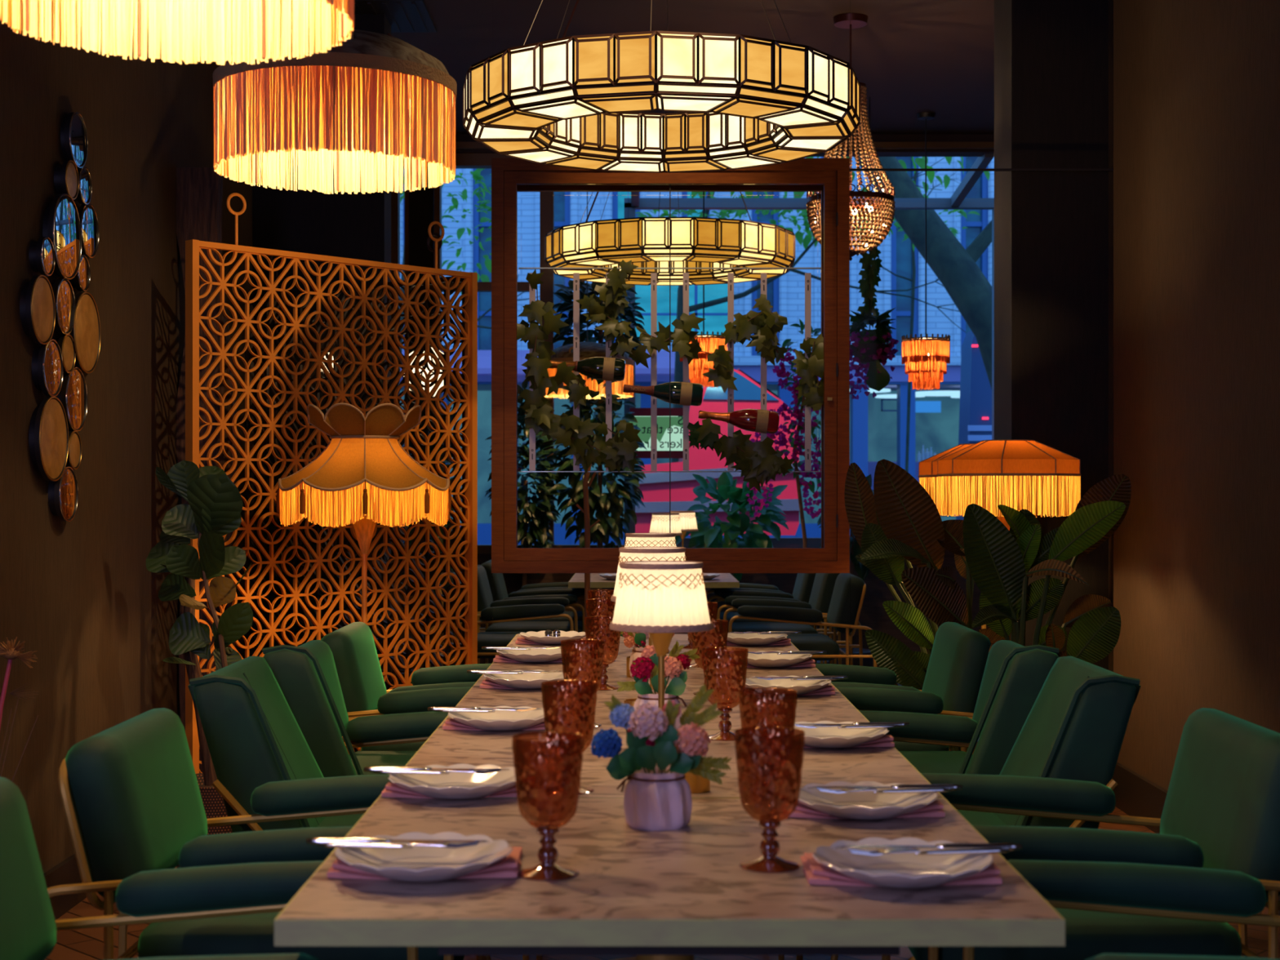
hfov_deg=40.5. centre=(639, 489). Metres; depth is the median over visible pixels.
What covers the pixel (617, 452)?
ivy vine
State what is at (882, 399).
picture frame
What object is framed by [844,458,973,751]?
banana plant
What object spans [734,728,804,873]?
goblet
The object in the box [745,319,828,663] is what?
bougainvillea
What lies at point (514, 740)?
bowl
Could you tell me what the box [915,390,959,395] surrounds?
ceiling light
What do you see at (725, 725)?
goblet
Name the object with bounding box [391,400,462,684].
plant
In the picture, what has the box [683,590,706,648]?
goblet
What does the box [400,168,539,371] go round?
street tree
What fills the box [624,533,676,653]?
table lamp
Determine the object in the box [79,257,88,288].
mirror
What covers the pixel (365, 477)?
floor lamp
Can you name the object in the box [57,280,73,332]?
mirror
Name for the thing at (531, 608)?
armchair
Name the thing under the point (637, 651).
flower vase
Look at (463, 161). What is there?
window
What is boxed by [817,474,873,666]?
plant
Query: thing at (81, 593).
wall
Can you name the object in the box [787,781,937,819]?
dinner plate
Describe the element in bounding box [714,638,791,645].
napkin
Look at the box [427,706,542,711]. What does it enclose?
table knife
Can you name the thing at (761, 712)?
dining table
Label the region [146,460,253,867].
fiddle leaf fig
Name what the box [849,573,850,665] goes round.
pane
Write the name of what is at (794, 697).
bowl
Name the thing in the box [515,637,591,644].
napkin
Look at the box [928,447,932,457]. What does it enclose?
bottle
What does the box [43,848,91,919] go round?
baseboard
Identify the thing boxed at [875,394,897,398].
ceiling light
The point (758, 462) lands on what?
ivy vine
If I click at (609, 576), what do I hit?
dinner plate
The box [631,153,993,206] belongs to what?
window
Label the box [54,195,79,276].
mirror
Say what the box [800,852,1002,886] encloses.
napkin
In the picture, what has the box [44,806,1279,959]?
floor
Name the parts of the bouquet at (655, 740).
flower, flower, stem, flower, flower, flower, flower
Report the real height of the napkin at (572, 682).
0.017 m
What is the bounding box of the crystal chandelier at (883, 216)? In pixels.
[806,13,895,261]
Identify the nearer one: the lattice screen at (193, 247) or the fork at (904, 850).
the fork at (904, 850)
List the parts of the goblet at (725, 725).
stem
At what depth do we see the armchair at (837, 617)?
7.41 m
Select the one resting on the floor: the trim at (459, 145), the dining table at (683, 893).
the dining table at (683, 893)
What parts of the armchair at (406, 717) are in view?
backrest, seat, armrest, armrest, arm frame, arm frame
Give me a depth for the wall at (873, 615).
11.00 m
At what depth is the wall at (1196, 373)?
5.69 m
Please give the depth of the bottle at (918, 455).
22.78 m
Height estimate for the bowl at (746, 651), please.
0.104 m
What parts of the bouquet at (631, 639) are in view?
flower, flower, flower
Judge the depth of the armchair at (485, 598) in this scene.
8.26 m
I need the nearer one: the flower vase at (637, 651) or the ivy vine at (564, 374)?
the flower vase at (637, 651)
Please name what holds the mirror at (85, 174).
on the cluster
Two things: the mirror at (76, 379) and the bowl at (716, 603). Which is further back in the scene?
the mirror at (76, 379)
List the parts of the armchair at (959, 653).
armrest, armrest, seat, arm frame, backrest, leg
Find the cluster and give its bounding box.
[19,111,100,521]
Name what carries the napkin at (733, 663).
on the dining table at (586, 672)
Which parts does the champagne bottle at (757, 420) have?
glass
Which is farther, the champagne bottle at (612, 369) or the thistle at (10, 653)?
the champagne bottle at (612, 369)
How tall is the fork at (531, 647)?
0.009 m
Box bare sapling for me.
[851,167,959,472]
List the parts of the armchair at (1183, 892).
arm frame, armrest, armrest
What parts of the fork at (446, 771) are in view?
handle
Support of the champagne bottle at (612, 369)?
in the frame at (830, 177)
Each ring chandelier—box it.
[462,0,860,173]
[544,111,795,285]
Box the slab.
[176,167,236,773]
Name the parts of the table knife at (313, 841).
handle, blade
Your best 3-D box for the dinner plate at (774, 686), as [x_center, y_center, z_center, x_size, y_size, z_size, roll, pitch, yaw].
[0.306,0.419,3.680,0.199,0.026,0.196,0,0,28]
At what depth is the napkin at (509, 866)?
1.94 m
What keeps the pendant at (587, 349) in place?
hanging from the ceiling
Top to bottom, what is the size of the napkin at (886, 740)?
0.017 m
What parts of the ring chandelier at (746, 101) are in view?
glass panel, glass panel, glass panel, glass panel, glass panel, glass panel, panel, panel, panel, glass panel, panel, glass panel, glass panel, glass panel, glass panel, glass panel, panel, glass panel, power cord, glass panel, panel, glass panel, glass panel, glass panel, glass panel, glass panel, panel, glass panel, panel, glass panel, glass panel, glass panel, glass panel, glass panel, glass panel, panel, panel, glass panel, glass panel, glass panel, glass panel, glass panel, glass panel, panel, glass panel, panel, glass panel, glass panel, glass panel, glass panel, glass panel, glass panel, panel, glass panel, panel, panel, panel, glass panel, glass panel, glass panel, glass panel, glass panel, glass panel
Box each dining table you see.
[274,798,1065,959]
[377,729,944,798]
[435,686,870,730]
[472,656,834,959]
[499,634,799,656]
[568,574,739,591]
[574,573,731,574]
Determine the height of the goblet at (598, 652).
0.156 m
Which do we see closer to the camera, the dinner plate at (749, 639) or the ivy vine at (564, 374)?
the dinner plate at (749, 639)
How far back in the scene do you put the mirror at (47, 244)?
4.67 m
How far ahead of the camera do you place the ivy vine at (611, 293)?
6.65 m
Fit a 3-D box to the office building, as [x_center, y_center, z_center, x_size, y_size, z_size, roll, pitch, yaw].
[0.726,-3.500,23.075,11.513,9.620,4.050,0,0,0]
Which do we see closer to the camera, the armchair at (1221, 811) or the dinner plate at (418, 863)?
the dinner plate at (418, 863)
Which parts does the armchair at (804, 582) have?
seat, armrest, armrest, seat frame, backrest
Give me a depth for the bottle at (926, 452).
22.78 m
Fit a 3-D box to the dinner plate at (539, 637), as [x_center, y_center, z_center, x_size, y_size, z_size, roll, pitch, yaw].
[-0.243,0.419,4.880,0.196,0.026,0.199,0,0,32]
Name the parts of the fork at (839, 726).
handle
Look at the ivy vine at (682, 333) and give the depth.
6.65 m
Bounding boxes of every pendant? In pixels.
[0,0,354,65]
[213,27,457,194]
[543,191,634,399]
[680,191,727,387]
[901,111,951,390]
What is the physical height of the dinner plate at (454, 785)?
0.026 m
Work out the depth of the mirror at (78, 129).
4.94 m
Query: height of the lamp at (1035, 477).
1.355 m
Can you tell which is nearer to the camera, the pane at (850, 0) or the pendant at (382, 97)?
the pendant at (382, 97)
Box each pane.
[849,0,850,158]
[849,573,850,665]
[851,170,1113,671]
[1112,0,1113,168]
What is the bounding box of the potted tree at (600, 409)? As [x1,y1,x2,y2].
[560,376,621,634]
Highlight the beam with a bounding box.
[455,134,994,156]
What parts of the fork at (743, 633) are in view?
handle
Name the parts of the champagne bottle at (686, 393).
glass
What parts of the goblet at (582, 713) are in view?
stem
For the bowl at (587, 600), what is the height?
0.104 m
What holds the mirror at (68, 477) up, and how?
attached to the cluster
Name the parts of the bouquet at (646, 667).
flower, flower, stem, flower, flower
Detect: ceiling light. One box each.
[867,387,890,392]
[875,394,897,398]
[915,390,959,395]
[951,395,959,398]
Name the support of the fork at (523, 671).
on the dinner plate at (526, 680)
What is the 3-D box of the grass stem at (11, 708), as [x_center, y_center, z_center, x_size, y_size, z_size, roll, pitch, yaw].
[-1.214,0.634,3.300,0.039,0.432,0.002,0,0,0]
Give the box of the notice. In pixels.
[629,408,693,457]
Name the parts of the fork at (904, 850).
handle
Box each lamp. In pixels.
[275,402,451,624]
[609,560,713,711]
[610,546,686,698]
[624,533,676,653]
[648,512,682,535]
[670,511,698,547]
[917,443,986,628]
[936,439,1081,640]
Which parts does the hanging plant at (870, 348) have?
chain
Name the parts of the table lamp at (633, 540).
trim, lamp shade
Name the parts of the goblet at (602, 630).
stem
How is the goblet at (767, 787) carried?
on the dining table at (683, 893)
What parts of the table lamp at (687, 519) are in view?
trim, stem, lamp shade, trim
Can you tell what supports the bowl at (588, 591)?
on the goblet at (602, 630)
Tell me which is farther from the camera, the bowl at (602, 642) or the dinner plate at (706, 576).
the dinner plate at (706, 576)
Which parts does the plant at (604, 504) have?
stem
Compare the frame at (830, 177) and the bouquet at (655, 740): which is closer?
the bouquet at (655, 740)
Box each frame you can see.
[491,158,849,573]
[880,398,897,411]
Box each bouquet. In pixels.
[590,683,731,785]
[612,630,674,648]
[616,640,700,695]
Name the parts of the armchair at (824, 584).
armrest, armrest, seat, arm frame, arm frame, leg, backrest, leg, seat frame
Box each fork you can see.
[373,768,502,774]
[435,707,537,712]
[473,670,557,674]
[488,646,560,650]
[730,631,795,635]
[748,651,820,654]
[755,676,840,680]
[795,724,901,728]
[816,786,952,794]
[846,847,1009,856]
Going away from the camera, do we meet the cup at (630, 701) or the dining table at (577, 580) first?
the cup at (630, 701)
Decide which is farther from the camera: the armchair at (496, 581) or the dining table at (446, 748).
the armchair at (496, 581)
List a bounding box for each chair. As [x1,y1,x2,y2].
[187,644,490,959]
[830,644,1141,959]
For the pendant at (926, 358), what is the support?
hanging from the ceiling
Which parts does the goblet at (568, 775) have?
stem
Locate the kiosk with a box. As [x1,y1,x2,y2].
[955,330,991,519]
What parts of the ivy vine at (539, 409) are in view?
stem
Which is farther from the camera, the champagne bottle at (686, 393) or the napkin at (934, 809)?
the champagne bottle at (686, 393)
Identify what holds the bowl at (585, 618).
on the goblet at (604, 686)
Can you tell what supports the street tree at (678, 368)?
on the street
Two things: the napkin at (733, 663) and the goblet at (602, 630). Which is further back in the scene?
the goblet at (602, 630)
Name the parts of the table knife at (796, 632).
handle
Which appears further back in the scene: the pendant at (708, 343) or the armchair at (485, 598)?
the pendant at (708, 343)
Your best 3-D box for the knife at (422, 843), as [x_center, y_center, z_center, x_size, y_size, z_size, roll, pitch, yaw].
[-0.273,0.402,1.963,0.185,0.009,0.020,0,0,7]
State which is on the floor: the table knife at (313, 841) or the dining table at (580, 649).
the dining table at (580, 649)
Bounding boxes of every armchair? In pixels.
[0,777,417,959]
[47,707,484,959]
[298,640,542,959]
[320,622,491,754]
[429,571,577,666]
[450,564,584,663]
[479,560,597,663]
[702,573,832,663]
[711,573,853,665]
[723,573,876,666]
[777,640,1024,959]
[815,622,992,754]
[881,707,1279,959]
[962,859,1279,959]
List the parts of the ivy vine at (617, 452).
stem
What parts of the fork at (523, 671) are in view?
handle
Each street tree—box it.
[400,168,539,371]
[635,157,980,462]
[691,156,991,388]
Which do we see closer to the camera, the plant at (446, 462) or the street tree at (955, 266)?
the plant at (446, 462)
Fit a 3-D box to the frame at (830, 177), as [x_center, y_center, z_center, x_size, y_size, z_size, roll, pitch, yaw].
[0.116,-0.468,6.727,1.357,1.573,0.306,0,0,0]
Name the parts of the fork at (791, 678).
handle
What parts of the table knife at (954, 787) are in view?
blade, handle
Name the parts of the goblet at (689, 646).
stem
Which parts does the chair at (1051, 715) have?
leg, seat, leg, backrest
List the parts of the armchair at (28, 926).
backrest, armrest, armrest, arm frame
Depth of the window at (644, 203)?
10.97 m
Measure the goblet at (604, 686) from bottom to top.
0.156 m
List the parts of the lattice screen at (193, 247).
post, rail, post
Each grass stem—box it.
[0,708,12,762]
[11,715,38,782]
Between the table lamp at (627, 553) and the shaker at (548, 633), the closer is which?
the table lamp at (627, 553)
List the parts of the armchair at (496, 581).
backrest, armrest, armrest, seat, arm frame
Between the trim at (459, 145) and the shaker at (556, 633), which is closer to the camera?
the shaker at (556, 633)
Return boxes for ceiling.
[291,0,994,134]
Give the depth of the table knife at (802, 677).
3.70 m
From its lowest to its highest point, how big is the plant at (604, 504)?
2.437 m
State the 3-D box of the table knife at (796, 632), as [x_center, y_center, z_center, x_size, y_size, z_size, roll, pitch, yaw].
[0.348,0.403,4.869,0.210,0.008,0.013,0,0,-1]
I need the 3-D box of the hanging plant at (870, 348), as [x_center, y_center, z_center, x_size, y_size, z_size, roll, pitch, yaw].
[1.125,-1.185,8.906,0.392,1.650,0.294,0,0,21]
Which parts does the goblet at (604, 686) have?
stem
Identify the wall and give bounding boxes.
[0,0,252,873]
[252,10,391,751]
[391,548,990,689]
[994,0,1108,670]
[1108,0,1279,791]
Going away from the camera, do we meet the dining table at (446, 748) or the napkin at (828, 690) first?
the dining table at (446, 748)
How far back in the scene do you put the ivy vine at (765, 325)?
6.65 m
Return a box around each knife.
[306,837,489,844]
[318,840,479,848]
[364,766,509,772]
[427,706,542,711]
[466,669,561,673]
[481,646,560,649]
[728,631,801,634]
[742,650,826,653]
[750,675,848,679]
[786,722,909,727]
[807,784,963,791]
[835,843,1022,850]
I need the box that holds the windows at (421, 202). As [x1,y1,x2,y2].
[408,166,434,540]
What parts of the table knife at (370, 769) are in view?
handle, blade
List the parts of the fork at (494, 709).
handle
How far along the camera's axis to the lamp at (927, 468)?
6.29 m
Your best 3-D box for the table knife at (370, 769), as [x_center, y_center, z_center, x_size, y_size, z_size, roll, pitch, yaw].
[-0.292,0.403,2.492,0.210,0.008,0.013,0,0,1]
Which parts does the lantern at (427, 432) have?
lead frame, glass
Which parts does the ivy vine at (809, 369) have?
stem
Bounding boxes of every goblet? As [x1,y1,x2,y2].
[511,733,583,880]
[541,680,597,795]
[560,640,604,728]
[584,616,620,690]
[586,599,615,662]
[587,589,615,648]
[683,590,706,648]
[687,601,717,667]
[690,619,728,696]
[702,647,748,741]
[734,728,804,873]
[738,688,797,808]
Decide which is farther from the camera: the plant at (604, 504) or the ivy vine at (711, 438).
the plant at (604, 504)
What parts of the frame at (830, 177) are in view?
glass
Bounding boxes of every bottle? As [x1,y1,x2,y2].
[548,356,625,381]
[622,381,702,406]
[697,408,779,433]
[916,450,921,461]
[921,444,924,460]
[924,448,928,459]
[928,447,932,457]
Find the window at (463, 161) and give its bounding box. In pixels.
[391,153,625,554]
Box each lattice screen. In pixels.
[185,192,477,773]
[244,232,464,751]
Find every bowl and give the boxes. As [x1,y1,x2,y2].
[511,733,583,830]
[541,680,597,755]
[560,640,604,697]
[584,616,620,665]
[586,599,615,640]
[587,589,615,628]
[687,601,717,645]
[690,619,728,670]
[702,647,748,709]
[734,728,804,822]
[738,688,797,767]
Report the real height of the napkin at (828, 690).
0.017 m
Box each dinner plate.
[335,831,512,881]
[387,764,527,799]
[447,706,556,730]
[483,669,574,688]
[496,646,575,662]
[518,630,585,644]
[599,573,617,580]
[702,573,720,580]
[717,632,787,645]
[730,650,812,667]
[737,675,831,695]
[771,720,888,748]
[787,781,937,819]
[812,837,993,888]
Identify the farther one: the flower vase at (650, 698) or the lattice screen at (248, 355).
the lattice screen at (248, 355)
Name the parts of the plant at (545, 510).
stem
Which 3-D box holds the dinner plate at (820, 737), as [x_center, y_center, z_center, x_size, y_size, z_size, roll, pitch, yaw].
[0.322,0.419,2.940,0.199,0.026,0.196,0,0,-12]
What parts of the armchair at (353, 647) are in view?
backrest, arm frame, seat, armrest, armrest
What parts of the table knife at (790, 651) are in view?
handle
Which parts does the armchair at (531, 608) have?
frame, backrest, seat frame, arm frame, seat, arm frame, armrest, armrest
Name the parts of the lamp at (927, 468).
lamp shade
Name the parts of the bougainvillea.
stem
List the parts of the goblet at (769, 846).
stem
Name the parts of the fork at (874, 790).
handle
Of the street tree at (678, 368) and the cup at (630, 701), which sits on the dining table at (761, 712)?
the cup at (630, 701)
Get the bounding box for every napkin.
[327,846,522,879]
[381,776,535,798]
[442,715,561,730]
[480,678,577,688]
[493,654,578,662]
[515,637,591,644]
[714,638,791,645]
[727,658,815,667]
[733,684,835,695]
[764,732,894,747]
[778,794,945,818]
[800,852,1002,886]
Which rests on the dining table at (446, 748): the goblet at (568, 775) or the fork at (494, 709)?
the goblet at (568, 775)
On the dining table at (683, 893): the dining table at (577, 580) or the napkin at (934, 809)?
the napkin at (934, 809)
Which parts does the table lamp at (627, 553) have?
trim, lamp shade, stem, trim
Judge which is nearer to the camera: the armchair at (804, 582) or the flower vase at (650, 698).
the flower vase at (650, 698)
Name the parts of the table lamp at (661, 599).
trim, stem, lamp shade, trim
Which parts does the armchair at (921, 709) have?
arm frame, arm frame, armrest, armrest, seat, backrest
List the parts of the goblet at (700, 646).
stem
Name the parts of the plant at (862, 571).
stem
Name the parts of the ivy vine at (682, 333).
stem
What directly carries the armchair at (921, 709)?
on the floor
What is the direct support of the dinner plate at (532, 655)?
on the napkin at (499, 658)
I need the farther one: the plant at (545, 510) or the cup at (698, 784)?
the plant at (545, 510)
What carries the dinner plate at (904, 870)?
on the napkin at (815, 873)
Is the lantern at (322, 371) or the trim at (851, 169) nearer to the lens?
the trim at (851, 169)
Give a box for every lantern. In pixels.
[320,351,337,633]
[402,344,444,625]
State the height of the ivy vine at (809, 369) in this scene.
0.307 m
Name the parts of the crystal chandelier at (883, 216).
rod, lamp shade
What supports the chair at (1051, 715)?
on the floor
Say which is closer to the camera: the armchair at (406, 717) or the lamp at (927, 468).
the armchair at (406, 717)
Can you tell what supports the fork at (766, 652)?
on the dinner plate at (772, 660)
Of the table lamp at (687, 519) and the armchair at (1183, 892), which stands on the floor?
the armchair at (1183, 892)
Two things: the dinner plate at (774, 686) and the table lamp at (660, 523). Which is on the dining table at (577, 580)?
the table lamp at (660, 523)
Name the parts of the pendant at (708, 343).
plate, crown trim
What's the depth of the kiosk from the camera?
15.00 m
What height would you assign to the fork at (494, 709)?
0.009 m
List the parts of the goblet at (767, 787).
stem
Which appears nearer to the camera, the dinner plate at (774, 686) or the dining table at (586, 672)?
the dinner plate at (774, 686)
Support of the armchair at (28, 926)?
on the floor
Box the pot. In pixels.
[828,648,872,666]
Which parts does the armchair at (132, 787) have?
frame, leg, seat frame, backrest, arm frame, armrest, seat, arm frame, armrest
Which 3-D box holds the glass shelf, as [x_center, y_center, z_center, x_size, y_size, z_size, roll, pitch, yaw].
[0.116,-0.067,6.735,1.171,0.004,0.050,0,0,0]
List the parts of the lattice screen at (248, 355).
post, rail, post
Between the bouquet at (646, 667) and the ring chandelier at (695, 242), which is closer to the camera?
the bouquet at (646, 667)
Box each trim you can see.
[455,142,994,149]
[849,168,1113,171]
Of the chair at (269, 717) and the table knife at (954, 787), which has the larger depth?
the chair at (269, 717)
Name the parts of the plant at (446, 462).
stem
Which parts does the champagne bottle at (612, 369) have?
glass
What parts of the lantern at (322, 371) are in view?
glass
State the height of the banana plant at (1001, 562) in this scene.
1.238 m
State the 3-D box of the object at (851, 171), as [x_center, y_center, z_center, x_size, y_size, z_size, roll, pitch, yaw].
[1.300,-0.020,6.604,1.000,2.380,0.008,0,0,0]
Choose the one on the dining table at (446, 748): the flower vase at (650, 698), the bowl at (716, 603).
the flower vase at (650, 698)
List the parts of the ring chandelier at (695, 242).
glass panel, glass panel, glass panel, glass panel, panel, panel, glass panel, panel, glass panel, power cord, panel, panel, glass panel, glass panel, glass panel, panel, glass panel, glass panel, panel, glass panel, glass panel, glass panel, glass panel, panel, glass panel, lead frame, glass panel, panel, glass panel, glass panel, glass panel, glass panel, glass panel, glass panel, panel, panel, glass panel, glass panel, glass panel, glass panel, glass panel, panel, glass panel, panel, glass panel, glass panel, panel, panel, glass panel, panel, glass panel, glass panel, glass panel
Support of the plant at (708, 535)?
on the floor
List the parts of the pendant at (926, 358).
plate, crown trim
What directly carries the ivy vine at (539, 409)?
attached to the frame at (830, 177)
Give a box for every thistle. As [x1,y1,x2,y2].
[0,636,37,728]
[0,683,39,777]
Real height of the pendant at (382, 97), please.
1.358 m
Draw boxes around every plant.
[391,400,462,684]
[484,379,563,586]
[550,280,646,634]
[675,470,789,612]
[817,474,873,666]
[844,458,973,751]
[849,97,898,399]
[963,474,1131,663]
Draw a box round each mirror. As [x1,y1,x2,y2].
[42,239,53,273]
[44,342,61,394]
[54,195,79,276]
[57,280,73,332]
[60,469,76,519]
[67,369,85,429]
[71,114,86,165]
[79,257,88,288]
[80,168,90,202]
[82,205,97,255]
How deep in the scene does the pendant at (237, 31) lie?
2.63 m
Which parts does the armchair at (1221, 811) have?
armrest, arm frame, seat, armrest, arm frame, backrest, seat frame, frame, leg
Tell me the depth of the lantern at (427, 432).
7.08 m
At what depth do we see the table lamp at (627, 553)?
3.45 m
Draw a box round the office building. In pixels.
[400,156,994,544]
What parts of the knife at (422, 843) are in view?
handle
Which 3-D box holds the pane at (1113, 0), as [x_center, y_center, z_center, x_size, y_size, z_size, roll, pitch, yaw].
[1.300,-1.614,6.604,1.000,0.792,0.008,0,0,0]
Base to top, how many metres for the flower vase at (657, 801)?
0.072 m
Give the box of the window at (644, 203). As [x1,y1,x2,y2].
[624,191,994,547]
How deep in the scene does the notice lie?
10.96 m
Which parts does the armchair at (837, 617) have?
armrest, armrest, arm frame, arm frame, seat, leg, seat frame, backrest, leg, frame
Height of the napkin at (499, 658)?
0.017 m
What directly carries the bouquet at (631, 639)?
on the flower vase at (637, 651)
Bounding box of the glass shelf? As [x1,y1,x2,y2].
[518,471,821,471]
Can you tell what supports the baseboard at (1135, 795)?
attached to the wall at (1196, 373)
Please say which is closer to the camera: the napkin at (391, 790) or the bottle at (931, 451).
the napkin at (391, 790)
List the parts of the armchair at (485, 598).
leg, backrest, leg, arm frame, arm frame, seat, armrest, armrest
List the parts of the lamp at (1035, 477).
lamp shade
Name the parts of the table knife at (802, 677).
blade, handle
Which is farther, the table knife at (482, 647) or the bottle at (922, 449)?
the bottle at (922, 449)
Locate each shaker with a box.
[544,629,552,636]
[552,629,560,637]
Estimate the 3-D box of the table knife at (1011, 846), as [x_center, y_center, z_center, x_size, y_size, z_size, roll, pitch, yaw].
[0.325,0.403,1.954,0.210,0.008,0.013,0,0,-1]
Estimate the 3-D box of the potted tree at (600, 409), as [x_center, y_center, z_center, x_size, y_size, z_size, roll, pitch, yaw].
[-0.217,0.339,7.241,0.282,1.702,0.275,0,0,0]
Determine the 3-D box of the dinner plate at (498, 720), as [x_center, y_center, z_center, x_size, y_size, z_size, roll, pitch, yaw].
[-0.250,0.419,3.150,0.199,0.026,0.196,0,0,9]
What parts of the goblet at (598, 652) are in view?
stem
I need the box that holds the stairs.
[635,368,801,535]
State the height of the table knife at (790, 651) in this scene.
0.008 m
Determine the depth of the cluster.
4.82 m
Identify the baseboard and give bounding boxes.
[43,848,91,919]
[1111,761,1279,915]
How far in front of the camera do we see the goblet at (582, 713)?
3.18 m
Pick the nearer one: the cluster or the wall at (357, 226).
the cluster
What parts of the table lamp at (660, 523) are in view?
trim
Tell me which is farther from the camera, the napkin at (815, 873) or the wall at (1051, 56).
the wall at (1051, 56)
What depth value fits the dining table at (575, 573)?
8.94 m
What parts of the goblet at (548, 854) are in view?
stem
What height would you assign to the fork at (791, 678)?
0.009 m
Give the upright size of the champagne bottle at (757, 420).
0.097 m
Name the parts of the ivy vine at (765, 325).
stem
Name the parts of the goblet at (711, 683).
stem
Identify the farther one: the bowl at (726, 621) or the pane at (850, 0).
the pane at (850, 0)
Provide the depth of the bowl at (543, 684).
2.49 m
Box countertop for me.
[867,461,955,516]
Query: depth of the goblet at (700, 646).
4.25 m
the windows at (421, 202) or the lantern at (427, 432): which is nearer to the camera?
the lantern at (427, 432)
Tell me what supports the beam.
attached to the ceiling
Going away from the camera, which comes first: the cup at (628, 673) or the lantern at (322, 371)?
the cup at (628, 673)
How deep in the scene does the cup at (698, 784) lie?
2.48 m
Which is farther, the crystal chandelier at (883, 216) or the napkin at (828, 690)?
the crystal chandelier at (883, 216)
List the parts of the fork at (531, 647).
handle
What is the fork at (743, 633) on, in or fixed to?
on the dinner plate at (749, 639)
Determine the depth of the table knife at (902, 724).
2.96 m
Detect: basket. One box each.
[176,773,232,867]
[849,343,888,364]
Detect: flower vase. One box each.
[616,765,692,830]
[629,645,666,679]
[633,689,687,729]
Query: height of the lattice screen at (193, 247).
2.168 m
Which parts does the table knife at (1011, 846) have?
blade, handle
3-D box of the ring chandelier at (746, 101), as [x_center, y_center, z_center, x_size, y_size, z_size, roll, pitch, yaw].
[0.060,-1.507,5.000,1.126,1.002,1.126,0,0,-9]
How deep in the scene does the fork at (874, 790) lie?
2.31 m
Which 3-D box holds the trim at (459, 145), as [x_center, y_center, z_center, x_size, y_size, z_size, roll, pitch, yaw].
[0.200,-1.942,9.820,5.600,0.035,0.040,0,0,0]
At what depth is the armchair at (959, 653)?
4.54 m
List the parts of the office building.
pane, pane, pane, pane, pane, pane, pane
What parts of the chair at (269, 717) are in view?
leg, backrest, seat, leg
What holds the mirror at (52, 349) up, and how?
on the cluster
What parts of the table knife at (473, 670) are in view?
handle, blade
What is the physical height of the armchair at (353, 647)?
0.817 m
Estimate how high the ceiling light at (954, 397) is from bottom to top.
0.030 m
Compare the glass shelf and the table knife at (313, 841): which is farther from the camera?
the glass shelf
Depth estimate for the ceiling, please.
7.65 m
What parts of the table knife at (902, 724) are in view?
blade, handle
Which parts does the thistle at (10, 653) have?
stem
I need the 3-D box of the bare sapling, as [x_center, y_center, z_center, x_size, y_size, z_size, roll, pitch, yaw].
[2.776,-1.123,19.104,1.523,4.867,0.469,0,0,0]
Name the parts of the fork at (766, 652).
handle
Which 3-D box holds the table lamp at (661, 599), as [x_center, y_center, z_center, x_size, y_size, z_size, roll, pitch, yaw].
[0.035,0.277,2.800,0.168,0.316,0.168,0,0,-21]
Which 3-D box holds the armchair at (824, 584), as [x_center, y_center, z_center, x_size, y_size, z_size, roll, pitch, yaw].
[0.671,0.782,8.300,0.657,0.817,0.532,0,0,0]
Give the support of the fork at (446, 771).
on the dinner plate at (454, 785)
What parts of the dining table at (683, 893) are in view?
leg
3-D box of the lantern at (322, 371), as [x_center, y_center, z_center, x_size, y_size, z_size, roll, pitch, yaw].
[-1.296,0.308,7.200,0.150,1.763,0.150,0,0,0]
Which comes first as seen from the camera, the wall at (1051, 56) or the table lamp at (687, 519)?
the wall at (1051, 56)
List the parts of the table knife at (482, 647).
handle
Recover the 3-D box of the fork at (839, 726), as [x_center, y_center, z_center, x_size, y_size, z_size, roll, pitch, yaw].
[0.352,0.402,2.941,0.185,0.009,0.020,0,0,-10]
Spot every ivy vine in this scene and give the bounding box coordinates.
[516,269,569,439]
[528,360,591,409]
[534,412,642,473]
[575,259,652,368]
[635,312,737,392]
[686,420,719,451]
[695,417,795,493]
[721,293,787,365]
[791,333,823,411]
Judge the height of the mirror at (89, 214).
0.145 m
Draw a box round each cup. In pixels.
[623,698,636,706]
[626,656,631,677]
[684,762,710,793]
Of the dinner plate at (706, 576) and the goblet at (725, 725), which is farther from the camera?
the dinner plate at (706, 576)
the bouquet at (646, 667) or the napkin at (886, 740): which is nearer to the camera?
the napkin at (886, 740)
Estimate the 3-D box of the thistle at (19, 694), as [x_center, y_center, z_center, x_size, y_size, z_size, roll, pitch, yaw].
[-1.187,0.609,3.300,0.088,0.482,0.036,0,0,0]
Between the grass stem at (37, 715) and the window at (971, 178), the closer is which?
the grass stem at (37, 715)
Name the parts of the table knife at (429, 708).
handle, blade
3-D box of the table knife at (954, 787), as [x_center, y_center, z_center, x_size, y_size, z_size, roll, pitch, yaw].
[0.331,0.403,2.344,0.210,0.008,0.013,0,0,-1]
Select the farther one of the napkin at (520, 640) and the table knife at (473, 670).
the napkin at (520, 640)
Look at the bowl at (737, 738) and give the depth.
1.99 m

